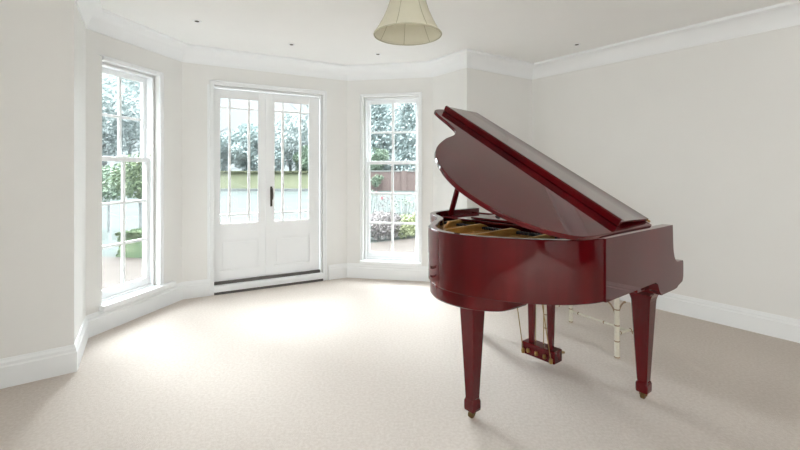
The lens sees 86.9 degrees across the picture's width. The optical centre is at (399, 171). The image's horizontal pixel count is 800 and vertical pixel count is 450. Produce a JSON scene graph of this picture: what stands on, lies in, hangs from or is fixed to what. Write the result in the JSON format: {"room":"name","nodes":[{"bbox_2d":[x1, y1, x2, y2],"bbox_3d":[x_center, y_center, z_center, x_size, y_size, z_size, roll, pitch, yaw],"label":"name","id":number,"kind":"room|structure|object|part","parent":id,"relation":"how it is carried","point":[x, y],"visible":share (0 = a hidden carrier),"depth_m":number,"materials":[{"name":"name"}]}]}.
{"room":"music room","nodes":[
{"label":"music room","id":0,"kind":"room"},
{"bbox_2d":[0,0,73,358],"bbox_3d":[-3.119,0.045,2.094,2.378,2.750,0.180,0,0,-38],"label":"wall","id":1,"kind":"structure","parent":0,"point":[37,36],"depth_m":2.63,"materials":[{"name":"paint"}]},
{"bbox_2d":[74,1,85,342],"bbox_3d":[-2.382,0.045,3.003,0.180,2.750,0.707,0,0,-31],"label":"wall","id":2,"kind":"structure","parent":0,"point":[79,27],"depth_m":2.98,"materials":[{"name":"paint"}]},
{"bbox_2d":[86,29,181,315],"bbox_3d":[-2.422,0.045,3.818,0.180,2.750,1.188,0,0,13],"label":"wall","id":3,"kind":"structure","parent":0,"point":[97,44],"depth_m":3.91,"materials":[{"name":"paint"}]},
{"bbox_2d":[99,55,175,312],"bbox_3d":[-2.425,0.101,3.795,0.285,2.089,0.795,0,0,13],"label":"window","id":4,"kind":"structure","parent":3,"relation":"in","point":[124,293],"depth_m":3.98,"materials":[{"name":"white paint"}]},
{"bbox_3d":[-2.492,-0.486,3.748,0.035,0.797,0.551,0,0,13],"label":"sash","id":5,"kind":"part","parent":4,"relation":"part of","materials":[{"name":"white paint"}]},
{"bbox_3d":[-2.453,0.469,3.739,0.035,1.194,0.551,0,0,13],"label":"sash","id":6,"kind":"part","parent":4,"relation":"part of","materials":[{"name":"white paint"}]},
{"bbox_3d":[-2.353,1.111,3.783,0.140,0.059,0.785,0,0,13],"label":"sill","id":7,"kind":"part","parent":4,"relation":"part of","materials":[{"name":"white paint"}]},
{"bbox_2d":[182,62,346,281],"bbox_3d":[-1.486,0.045,4.820,1.949,2.750,0.180,0,0,-30],"label":"wall","id":8,"kind":"structure","parent":0,"point":[195,77],"depth_m":4.41,"materials":[{"name":"paint"}]},
{"bbox_2d":[207,79,326,295],"bbox_3d":[-1.485,0.170,4.798,1.300,2.265,0.220,0,0,-30],"label":"door","id":9,"kind":"structure","parent":8,"relation":"in","point":[265,253],"depth_m":4.75,"materials":[{"name":"white paint"}]},
{"bbox_3d":[-1.445,0.282,4.759,0.024,0.225,0.057,0,0,-30],"label":"handle","id":10,"kind":"part","parent":9,"relation":"part of","materials":[{"name":"brown metal"}]},
{"bbox_2d":[347,77,432,265],"bbox_3d":[-0.112,0.045,5.178,1.199,2.750,0.180,0,0,11],"label":"wall","id":11,"kind":"structure","parent":0,"point":[355,88],"depth_m":5.16,"materials":[{"name":"paint"}]},
{"bbox_2d":[360,92,421,267],"bbox_3d":[-0.095,0.101,5.172,0.770,2.088,0.285,0,0,11],"label":"window","id":12,"kind":"structure","parent":11,"relation":"in","point":[391,258],"depth_m":5.14,"materials":[{"name":"white paint"}]},
{"bbox_3d":[-0.109,1.111,5.101,0.750,0.059,0.140,0,0,11],"label":"sill","id":13,"kind":"part","parent":12,"relation":"part of","materials":[{"name":"white paint"}]},
{"bbox_3d":[-0.092,0.469,5.187,0.646,1.194,0.035,0,0,11],"label":"sash","id":14,"kind":"part","parent":12,"relation":"part of","materials":[{"name":"white paint"}]},
{"bbox_3d":[-0.085,-0.486,5.226,0.646,0.797,0.035,0,0,11],"label":"sash","id":15,"kind":"part","parent":12,"relation":"part of","materials":[{"name":"white paint"}]},
{"bbox_2d":[0,278,799,449],"bbox_3d":[0.450,1.350,1.155,6.608,0.100,8.234,0,0,-37],"label":"floor","id":16,"kind":"structure","parent":0,"point":[342,363],"depth_m":2.55,"materials":[{"name":"beige carpet"}]},
{"bbox_2d":[428,106,682,417],"bbox_3d":[0.616,0.422,2.577,1.498,1.756,1.466,0,0,-38],"label":"grand piano","id":17,"kind":"object","parent":16,"relation":"on","point":[550,236],"visible":1,"depth_m":2.08,"materials":[{"name":"red wood"}]},
{"bbox_3d":[0.383,0.890,2.230,0.190,0.620,0.190,0,0,-39],"label":"leg","id":18,"kind":"part","parent":17,"relation":"part of","materials":[{"name":"red wood"}]},
{"bbox_3d":[0.501,0.390,2.512,0.835,0.030,1.387,0,0,-33],"label":"iron plate","id":19,"kind":"part","parent":17,"relation":"part of","materials":[{"name":"gold metal"}]},
{"bbox_3d":[0.897,0.905,2.870,0.102,0.630,0.024,0,0,-33],"label":"pedal rod","id":20,"kind":"part","parent":17,"relation":"part of","materials":[{"name":"gold metal"}]},
{"bbox_3d":[0.903,0.877,2.893,0.048,0.595,0.048,0,0,-38],"label":"lyre post","id":21,"kind":"part","parent":17,"relation":"part of","materials":[{"name":"red wood"}]},
{"bbox_3d":[0.931,0.905,2.828,0.102,0.630,0.024,0,0,-44],"label":"pedal rod","id":22,"kind":"part","parent":17,"relation":"part of","materials":[{"name":"gold metal"}]},
{"bbox_3d":[0.514,-0.070,2.353,1.061,0.733,1.239,0,0,-38],"label":"lid","id":23,"kind":"part","parent":17,"relation":"part of","materials":[{"name":"red wood"}]},
{"bbox_3d":[0.994,0.877,2.779,0.048,0.595,0.048,0,0,-39],"label":"lyre post","id":24,"kind":"part","parent":17,"relation":"part of","materials":[{"name":"red wood"}]},
{"bbox_3d":[1.396,0.890,2.418,0.200,0.620,0.200,0,0,-39],"label":"leg","id":25,"kind":"part","parent":17,"relation":"part of","materials":[{"name":"red wood"}]},
{"bbox_2d":[544,297,633,358],"bbox_3d":[1.492,1.055,3.288,0.338,0.490,0.668,0,0,-29],"label":"piano bench","id":26,"kind":"object","parent":16,"relation":"on","point":[617,306],"visible":0.31,"depth_m":2.94,"materials":[{"name":"white paint"}]},
{"bbox_3d":[1.210,1.075,3.493,0.033,0.450,0.033,0,0,-29],"label":"leg","id":27,"kind":"part","parent":26,"relation":"part of","materials":[{"name":"white paint"}]},
{"bbox_3d":[1.473,1.075,3.637,0.033,0.450,0.033,0,0,-29],"label":"leg","id":28,"kind":"part","parent":26,"relation":"part of","materials":[{"name":"white paint"}]},
{"bbox_3d":[1.512,1.075,2.940,0.033,0.450,0.033,0,0,-29],"label":"leg","id":29,"kind":"part","parent":26,"relation":"part of","materials":[{"name":"white paint"}]},
{"bbox_2d":[100,0,792,64],"bbox_3d":[0.448,-1.330,1.157,6.807,0.100,8.439,0,0,-37],"label":"ceiling","id":30,"kind":"structure","parent":0,"point":[330,31],"depth_m":3.60,"materials":[{"name":"paint"}]},
{"bbox_2d":[373,0,441,45],"bbox_3d":[0.042,-1.010,2.300,0.374,0.539,0.374,0,0,-6],"label":"pendant lamp","id":31,"kind":"object","parent":30,"relation":"hanging from","point":[404,22],"visible":1,"depth_m":2.26,"materials":[{"name":"beige fabric"}]},
{"bbox_2d":[433,68,466,211],"bbox_3d":[0.607,0.045,4.844,0.180,2.750,0.634,0,0,-36],"label":"wall","id":32,"kind":"structure","parent":0,"point":[449,89],"depth_m":4.83,"materials":[{"name":"paint"}]},
{"bbox_2d":[467,68,531,212],"bbox_3d":[1.182,0.045,4.953,1.235,2.750,0.180,0,0,-34],"label":"wall","id":33,"kind":"structure","parent":0,"point":[504,100],"depth_m":4.84,"materials":[{"name":"paint"}]},
{"bbox_2d":[532,25,799,318],"bbox_3d":[3.656,0.045,2.536,0.180,2.750,6.951,0,0,-37],"label":"wall","id":34,"kind":"structure","parent":0,"point":[702,141],"depth_m":3.70,"materials":[{"name":"paint"}]},
{"bbox_2d":[74,0,799,80],"bbox_3d":[0.450,-1.198,1.155,6.608,0.165,8.234,0,0,-37],"label":"trim","id":35,"kind":"structure","parent":34,"relation":"attached to","point":[95,18],"depth_m":4.32,"materials":[{"name":"white paint"}]},
{"bbox_2d":[328,263,799,342],"bbox_3d":[0.509,1.212,1.077,6.607,0.175,8.038,0,0,-37],"label":"baseboard","id":36,"kind":"structure","parent":34,"relation":"attached to","point":[778,326],"depth_m":3.73,"materials":[{"name":"white paint"}]},
{"bbox_3d":[-1.922,0.045,-1.465,4.390,2.750,5.814,0,0,0],"label":"wall","id":37,"kind":"structure","parent":0,"visible":0},
{"bbox_2d":[0,279,208,388],"bbox_3d":[-2.102,1.212,-0.177,2.593,0.175,8.845,0,0,-15],"label":"baseboard","id":38,"kind":"structure","parent":37,"relation":"attached to","point":[35,366],"depth_m":2.98,"materials":[{"name":"white paint"}]},
{"label":"outside","id":39,"kind":"structure","parent":0,"visible":0},
{"bbox_2d":[102,189,414,256],"bbox_3d":[0.000,1.445,35.000,180.000,0.030,150.000,0,0,0],"label":"driveway","id":40,"kind":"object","parent":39,"point":[238,198],"depth_m":15.88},
{"bbox_2d":[102,164,131,231],"bbox_3d":[-6.900,0.618,10.001,1.048,1.624,1.106,0,0,0],"label":"round shrub","id":41,"kind":"object","parent":40,"relation":"on","point":[108,190],"visible":0.3,"depth_m":9.84,"materials":[{"name":"green plant"}]},
{"bbox_3d":[-6.900,0.930,10.000,0.055,1.000,0.055,0,0,23],"label":"stem","id":42,"kind":"part","parent":41,"relation":"part of","materials":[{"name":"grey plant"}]},
{"bbox_2d":[102,78,139,178],"bbox_3d":[-17.746,-2.146,25.409,5.334,7.158,5.231,0,0,0],"label":"tree","id":43,"kind":"object","parent":40,"relation":"on","point":[109,134],"visible":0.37,"depth_m":25.13,"materials":[{"name":"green plant"}]},
{"bbox_2d":[102,74,139,169],"bbox_3d":[-22.588,-4.131,35.083,7.477,11.125,7.276,0,0,25],"label":"tree","id":44,"kind":"object","parent":40,"relation":"on","point":[133,83],"visible":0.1,"depth_m":34.48,"materials":[{"name":"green plant"}]},
{"bbox_2d":[106,152,141,227],"bbox_3d":[-4.924,0.531,8.002,0.970,1.798,0.981,0,0,0],"label":"standard tree","id":45,"kind":"object","parent":40,"relation":"on","point":[135,170],"visible":0.43,"depth_m":7.75,"materials":[{"name":"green plant"}]},
{"bbox_3d":[-4.924,0.093,8.002,0.970,0.922,0.981,0,0,0],"label":"crown","id":46,"kind":"part","parent":45,"relation":"part of","materials":[{"name":"green plant"}]},
{"bbox_2d":[114,228,141,257],"bbox_3d":[-4.280,1.221,7.221,0.843,0.470,0.635,0,0,0],"label":"box hedge","id":47,"kind":"object","parent":40,"relation":"on","point":[132,250],"visible":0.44,"depth_m":6.98,"materials":[{"name":"green plant"}]},
{"bbox_2d":[220,134,234,170],"bbox_3d":[-16.277,-1.034,36.899,4.340,4.936,4.641,0,0,0],"label":"tree","id":48,"kind":"object","parent":40,"relation":"on","point":[223,153],"visible":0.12,"depth_m":36.44,"materials":[{"name":"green plant"}]},
{"bbox_2d":[220,122,257,170],"bbox_3d":[-13.024,-1.480,35.962,4.500,5.823,4.481,0,0,0],"label":"tree","id":49,"kind":"object","parent":40,"relation":"on","point":[239,146],"visible":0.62,"depth_m":35.12,"materials":[{"name":"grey plant"}]},
{"bbox_2d":[220,171,307,188],"bbox_3d":[-11.101,0.721,32.185,12.023,1.584,1.443,0,0,0],"label":"clipped hedge","id":50,"kind":"object","parent":40,"relation":"on","point":[238,178],"visible":0.32,"depth_m":31.66,"materials":[{"name":"green plant"}]},
{"bbox_2d":[220,189,307,190],"bbox_3d":[-11.100,1.350,31.300,11.800,0.160,0.400,0,0,0],"label":"kerb","id":51,"kind":"object","parent":40,"relation":"on","point":[220,189],"visible":0.21,"depth_m":31.10,"materials":[{"name":"grey concrete"}]},
{"bbox_2d":[251,149,285,170],"bbox_3d":[-10.862,-0.249,34.970,2.949,3.359,2.818,0,0,0],"label":"tree","id":52,"kind":"object","parent":40,"relation":"on","point":[277,156],"visible":0.21,"depth_m":34.61,"materials":[{"name":"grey plant"}]},
{"bbox_2d":[275,113,307,170],"bbox_3d":[-9.742,-2.002,36.989,4.834,6.865,4.844,0,0,0],"label":"tree","id":53,"kind":"object","parent":40,"relation":"on","point":[290,142],"visible":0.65,"depth_m":36.22,"materials":[{"name":"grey plant"}]},
{"bbox_2d":[292,145,307,170],"bbox_3d":[-7.809,-0.445,36.055,2.730,3.751,2.710,0,0,0],"label":"tree","id":54,"kind":"object","parent":40,"relation":"on","point":[304,161],"visible":0.38,"depth_m":35.60,"materials":[{"name":"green plant"}]},
{"bbox_2d":[285,97,317,142],"bbox_3d":[-8.611,-4.675,44.480,7.984,12.211,7.914,0,0,43],"label":"bare tree","id":55,"kind":"object","parent":40,"relation":"on","point":[306,115],"visible":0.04,"depth_m":42.80,"materials":[{"name":"grey plant"}]},
{"bbox_2d":[370,190,378,227],"bbox_3d":[-0.740,0.921,9.494,0.625,1.060,0.668,0,0,0],"label":"perennials","id":56,"kind":"object","parent":40,"relation":"on","point":[371,190],"visible":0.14,"depth_m":9.50,"materials":[{"name":"grey plant"}]},
{"bbox_2d":[370,174,383,186],"bbox_3d":[-1.656,0.790,30.895,1.065,1.280,0.579,0,0,0],"label":"climbing shrub","id":57,"kind":"object","parent":40,"relation":"on","point":[377,177],"visible":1,"depth_m":30.83,"materials":[{"name":"green plant"}]},
{"bbox_2d":[370,147,388,170],"bbox_3d":[-1.943,-0.291,33.225,2.319,3.447,2.244,0,0,0],"label":"tree","id":58,"kind":"object","parent":40,"relation":"on","point":[376,156],"visible":0.56,"depth_m":32.76,"materials":[{"name":"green plant"}]},
{"bbox_2d":[370,210,389,240],"bbox_3d":[-0.455,1.114,8.759,0.518,0.661,0.523,0,0,0],"label":"mounded shrub","id":59,"kind":"object","parent":40,"relation":"on","point":[379,232],"visible":0.92,"depth_m":8.66,"materials":[{"name":"grey plant"}]},
{"bbox_2d":[371,104,402,170],"bbox_3d":[-1.812,-3.296,34.939,5.404,9.458,5.570,0,0,-41],"label":"conifer tree","id":60,"kind":"object","parent":40,"relation":"on","point":[379,122],"visible":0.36,"depth_m":34.25,"materials":[{"name":"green plant"}]},
{"bbox_2d":[377,195,397,225],"bbox_3d":[-0.300,0.954,9.595,0.591,0.956,0.646,0,0,30],"label":"perennials","id":61,"kind":"object","parent":40,"relation":"on","point":[383,204],"visible":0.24,"depth_m":9.63,"materials":[{"name":"grey plant"}]},
{"bbox_2d":[370,171,414,190],"bbox_3d":[1.900,0.680,31.410,10.700,1.500,0.380,0,0,0],"label":"fence","id":62,"kind":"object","parent":40,"relation":"on","point":[403,180],"depth_m":31.30,"materials":[{"name":"wood"}]},
{"bbox_2d":[383,212,401,239],"bbox_3d":[-0.185,1.130,8.905,0.490,0.639,0.476,0,0,0],"label":"mounded shrub","id":63,"kind":"object","parent":40,"relation":"on","point":[397,218],"visible":0.58,"depth_m":8.83,"materials":[{"name":"grey plant"}]},
{"bbox_2d":[372,103,415,148],"bbox_3d":[-0.632,-3.008,40.044,6.637,8.888,6.271,0,0,15],"label":"tree","id":64,"kind":"object","parent":40,"relation":"on","point":[389,110],"visible":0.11,"depth_m":39.25,"materials":[{"name":"grey plant"}]},
{"bbox_2d":[383,103,415,170],"bbox_3d":[0.518,-2.561,34.101,4.545,7.990,4.211,0,0,-37],"label":"conifer tree","id":65,"kind":"object","parent":40,"relation":"on","point":[406,141],"visible":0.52,"depth_m":33.41,"materials":[{"name":"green plant"}]},
{"bbox_2d":[394,197,414,233],"bbox_3d":[0.104,1.011,9.800,0.643,0.875,0.632,0,0,0],"label":"perennials","id":66,"kind":"object","parent":40,"relation":"on","point":[404,201],"visible":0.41,"depth_m":9.74,"materials":[{"name":"grey plant"}]},
{"bbox_2d":[395,214,414,238],"bbox_3d":[0.111,1.184,9.047,0.531,0.558,0.571,0,0,0],"label":"mounded shrub","id":67,"kind":"object","parent":40,"relation":"on","point":[405,229],"visible":0.7,"depth_m":8.95,"materials":[{"name":"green plant"}]},
{"bbox_2d":[408,212,414,235],"bbox_3d":[0.414,1.131,9.206,0.568,0.647,0.561,0,0,0],"label":"mounded shrub","id":68,"kind":"object","parent":40,"relation":"on","point":[413,214],"visible":0.11,"depth_m":9.12,"materials":[{"name":"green plant"}]},
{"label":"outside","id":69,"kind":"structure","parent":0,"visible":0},
{"bbox_2d":[102,238,414,289],"bbox_3d":[-1.663,1.415,-0.683,20.004,0.030,19.318,0,0,-11],"label":"patio","id":70,"kind":"structure","parent":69,"point":[111,266],"depth_m":6.42,"materials":[{"name":"beige stone"}]}
]}

